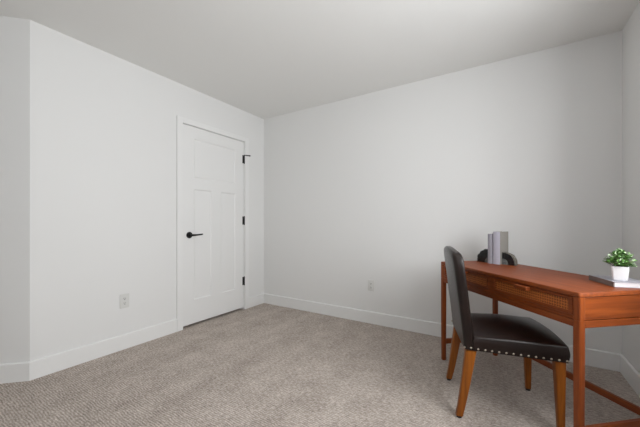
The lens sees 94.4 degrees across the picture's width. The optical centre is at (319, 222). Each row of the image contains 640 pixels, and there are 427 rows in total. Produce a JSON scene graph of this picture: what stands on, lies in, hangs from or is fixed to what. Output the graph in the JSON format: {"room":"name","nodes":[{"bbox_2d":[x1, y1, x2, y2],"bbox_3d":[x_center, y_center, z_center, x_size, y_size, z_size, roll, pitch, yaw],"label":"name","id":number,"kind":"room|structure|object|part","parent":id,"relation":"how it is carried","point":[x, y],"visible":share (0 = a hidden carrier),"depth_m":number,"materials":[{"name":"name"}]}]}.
{"room":"home office","nodes":[
{"label":"home office","id":0,"kind":"room"},
{"bbox_2d":[0,16,29,363],"bbox_3d":[-2.585,-0.154,1.927,1.252,2.440,0.120,0,0,-13],"label":"wall","id":1,"kind":"structure","parent":0,"point":[14,32],"depth_m":1.99,"materials":[{"name":"white paint"}]},
{"bbox_2d":[0,361,29,383],"bbox_3d":[-2.543,1.004,1.868,1.208,0.125,0.014,0,0,-13],"label":"baseboard","id":2,"kind":"structure","parent":1,"relation":"attached to","point":[9,372],"depth_m":1.98,"materials":[{"name":"white paint"}]},
{"bbox_2d":[30,20,263,360],"bbox_3d":[-1.369,-0.154,3.060,0.120,2.440,2.413,0,0,32],"label":"wall","id":3,"kind":"structure","parent":0,"point":[103,124],"depth_m":2.37,"materials":[{"name":"white paint"}]},
{"bbox_2d":[120,293,128,308],"bbox_3d":[-1.645,0.662,2.502,0.008,0.117,0.072,0,0,32],"label":"wall outlet","id":4,"kind":"object","parent":3,"relation":"attached to","point":[124,298],"visible":1,"depth_m":2.50,"materials":[{"name":"white plastic"}]},
{"bbox_2d":[29,293,263,380],"bbox_3d":[-1.346,1.004,2.971,0.014,0.125,2.299,0,0,32],"label":"baseboard","id":5,"kind":"structure","parent":3,"relation":"attached to","point":[44,366],"depth_m":2.35,"materials":[{"name":"white paint"}]},
{"bbox_2d":[176,115,248,331],"bbox_3d":[-1.190,0.011,3.327,0.138,2.111,0.952,0,0,32],"label":"door frame","id":6,"kind":"structure","parent":3,"relation":"attached to","point":[180,121],"depth_m":2.93,"materials":[{"name":"white paint"}]},
{"bbox_2d":[183,124,249,325],"bbox_3d":[-1.122,0.026,3.322,0.098,2.029,0.888,0,0,32],"label":"door","id":7,"kind":"structure","parent":3,"relation":"in","point":[213,164],"depth_m":3.25,"materials":[{"name":"white paint"}]},
{"bbox_2d":[0,303,639,426],"bbox_3d":[-0.767,1.116,1.483,4.520,0.100,4.440,0,0,32],"label":"floor","id":8,"kind":"structure","parent":0,"point":[264,364],"depth_m":1.96,"materials":[{"name":"carpet"}]},
{"bbox_2d":[444,246,569,426],"bbox_3d":[1.046,0.606,1.755,0.555,0.920,0.485,0,0,16],"label":"dining chair","id":9,"kind":"object","parent":8,"relation":"on","point":[527,338],"visible":1,"depth_m":1.60,"materials":[{"name":"brown leather"}]},
{"bbox_3d":[0.910,0.873,1.998,0.102,0.361,0.043,0,0,16],"label":"leg","id":10,"kind":"part","parent":9,"relation":"part of","materials":[{"name":"orange wood"}]},
{"bbox_3d":[0.838,0.415,1.815,0.123,0.538,0.451,0,0,16],"label":"backrest","id":11,"kind":"part","parent":9,"relation":"part of","materials":[{"name":"brown leather"}]},
{"bbox_3d":[0.800,0.873,1.623,0.102,0.361,0.043,0,0,16],"label":"leg","id":12,"kind":"part","parent":9,"relation":"part of","materials":[{"name":"orange wood"}]},
{"bbox_3d":[1.098,0.630,1.740,0.447,0.124,0.485,0,0,16],"label":"seat","id":13,"kind":"part","parent":9,"relation":"part of","materials":[{"name":"brown leather"}]},
{"bbox_3d":[1.321,0.873,1.888,0.046,0.361,0.046,0,0,16],"label":"leg","id":14,"kind":"part","parent":9,"relation":"part of","materials":[{"name":"orange wood"}]},
{"bbox_3d":[1.207,0.873,1.494,0.046,0.361,0.046,0,0,16],"label":"leg","id":15,"kind":"part","parent":9,"relation":"part of","materials":[{"name":"orange wood"}]},
{"bbox_2d":[441,261,639,426],"bbox_3d":[1.264,0.685,1.840,0.508,0.761,1.055,0,0,-10],"label":"writing desk","id":16,"kind":"object","parent":8,"relation":"on","point":[577,301],"visible":0.81,"depth_m":1.44,"materials":[{"name":"brown wood"}]},
{"bbox_3d":[0.967,0.696,2.308,0.032,0.740,0.032,0,0,-10],"label":"leg","id":17,"kind":"part","parent":16,"relation":"part of","materials":[{"name":"brown wood"}]},
{"bbox_3d":[1.004,0.371,2.053,0.002,0.053,0.442,0,0,-10],"label":"cane panel","id":18,"kind":"part","parent":16,"relation":"part of","materials":[{"name":"orange wicker"}]},
{"bbox_3d":[1.005,0.370,2.054,0.016,0.078,0.480,0,0,-10],"label":"drawer","id":19,"kind":"part","parent":16,"relation":"part of","materials":[{"name":"brown wood"}]},
{"bbox_2d":[477,249,487,262],"bbox_3d":[1.283,0.253,2.295,0.055,0.104,0.098,0,0,-35],"label":"bookend","id":20,"kind":"object","parent":16,"relation":"on","point":[482,256],"visible":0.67,"depth_m":2.28,"materials":[{"name":"black"}]},
{"bbox_2d":[488,234,492,263],"bbox_3d":[1.318,0.195,2.239,0.132,0.221,0.032,0,0,-35],"label":"book","id":21,"kind":"object","parent":16,"relation":"on","point":[490,236],"visible":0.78,"depth_m":2.20,"materials":[{"name":"grey paper"}]},
{"bbox_3d":[1.413,0.696,2.384,0.032,0.740,0.032,0,0,-10],"label":"leg","id":22,"kind":"part","parent":16,"relation":"part of","materials":[{"name":"brown wood"}]},
{"bbox_2d":[493,231,507,264],"bbox_3d":[1.347,0.186,2.203,0.138,0.238,0.047,0,0,-35],"label":"book","id":23,"kind":"object","parent":16,"relation":"on","point":[500,239],"visible":0.95,"depth_m":2.17,"materials":[{"name":"grey paper"}]},
{"bbox_3d":[1.272,0.376,1.841,0.469,0.102,0.991,0,0,-10],"label":"case frame","id":24,"kind":"part","parent":16,"relation":"part of","materials":[{"name":"brown wood"}]},
{"bbox_3d":[1.051,0.445,1.804,0.022,0.032,0.991,0,0,-10],"label":"rail","id":25,"kind":"part","parent":16,"relation":"part of","materials":[{"name":"brown wood"}]},
{"bbox_2d":[502,252,517,265],"bbox_3d":[1.379,0.259,2.141,0.055,0.091,0.088,0,0,-35],"label":"bookend","id":26,"kind":"object","parent":16,"relation":"on","point":[507,258],"visible":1,"depth_m":2.13,"materials":[{"name":"black"}]},
{"bbox_3d":[1.067,0.342,1.562,0.026,0.021,0.078,0,0,-10],"label":"handle","id":27,"kind":"part","parent":16,"relation":"part of","materials":[{"name":"brown wood"}]},
{"bbox_3d":[1.089,0.371,1.552,0.002,0.053,0.444,0,0,-10],"label":"cane panel","id":28,"kind":"part","parent":16,"relation":"part of","materials":[{"name":"orange wicker"}]},
{"bbox_3d":[1.089,0.370,1.553,0.016,0.078,0.482,0,0,-10],"label":"drawer","id":29,"kind":"part","parent":16,"relation":"part of","materials":[{"name":"brown wood"}]},
{"bbox_3d":[1.138,0.696,1.300,0.032,0.740,0.032,0,0,-10],"label":"leg","id":30,"kind":"part","parent":16,"relation":"part of","materials":[{"name":"brown wood"}]},
{"bbox_3d":[1.361,0.445,1.334,0.421,0.032,0.020,0,0,-10],"label":"rail","id":31,"kind":"part","parent":16,"relation":"part of","materials":[{"name":"brown wood"}]},
{"bbox_3d":[1.362,0.377,1.333,0.421,0.100,0.014,0,0,-10],"label":"panel","id":32,"kind":"part","parent":16,"relation":"part of","materials":[{"name":"brown wood"}]},
{"bbox_2d":[589,275,639,287],"bbox_3d":[1.486,0.293,1.472,0.150,0.024,0.190,0,0,15],"label":"book","id":33,"kind":"object","parent":16,"relation":"on","point":[607,280],"visible":0.84,"depth_m":1.43,"materials":[{"name":"white paper"}]},
{"bbox_2d":[604,248,637,281],"bbox_3d":[1.448,0.202,1.433,0.131,0.157,0.122,0,0,-45],"label":"potted plant","id":34,"kind":"object","parent":33,"relation":"on","point":[621,261],"visible":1,"depth_m":1.42,"materials":[{"name":"green plant"}]},
{"bbox_3d":[1.454,0.245,1.434,0.064,0.070,0.064,0,0,-45],"label":"pot","id":35,"kind":"part","parent":34,"relation":"part of","materials":[{"name":"white ceramic"}]},
{"bbox_2d":[0,0,639,118],"bbox_3d":[-0.767,-1.424,1.483,4.520,0.100,4.440,0,0,32],"label":"ceiling","id":36,"kind":"structure","parent":0,"point":[264,59],"depth_m":2.19,"materials":[{"name":"white paint"}]},
{"bbox_2d":[264,30,621,353],"bbox_3d":[0.744,-0.154,3.084,3.430,2.440,0.120,0,0,32],"label":"wall","id":37,"kind":"structure","parent":0,"point":[375,186],"depth_m":2.75,"materials":[{"name":"white paint"}]},
{"bbox_2d":[368,280,373,290],"bbox_3d":[0.545,0.666,3.134,0.072,0.117,0.008,0,0,32],"label":"wall outlet","id":38,"kind":"object","parent":37,"relation":"attached to","point":[370,282],"visible":1,"depth_m":3.13,"materials":[{"name":"white plastic"}]},
{"bbox_2d":[264,293,620,371],"bbox_3d":[0.708,1.004,3.027,3.430,0.125,0.014,0,0,32],"label":"baseboard","id":39,"kind":"structure","parent":37,"relation":"attached to","point":[594,358],"depth_m":3.00,"materials":[{"name":"white paint"}]},
{"bbox_2d":[622,1,639,373],"bbox_3d":[1.126,-0.154,0.361,0.120,2.440,4.320,0,0,32],"label":"wall","id":40,"kind":"structure","parent":0,"point":[630,32],"depth_m":1.98,"materials":[{"name":"white paint"}]},
{"bbox_2d":[620,354,639,397],"bbox_3d":[1.038,1.004,0.346,0.014,0.125,4.200,0,0,32],"label":"baseboard","id":41,"kind":"structure","parent":40,"relation":"attached to","point":[627,370],"depth_m":1.94,"materials":[{"name":"white paint"}]}
]}

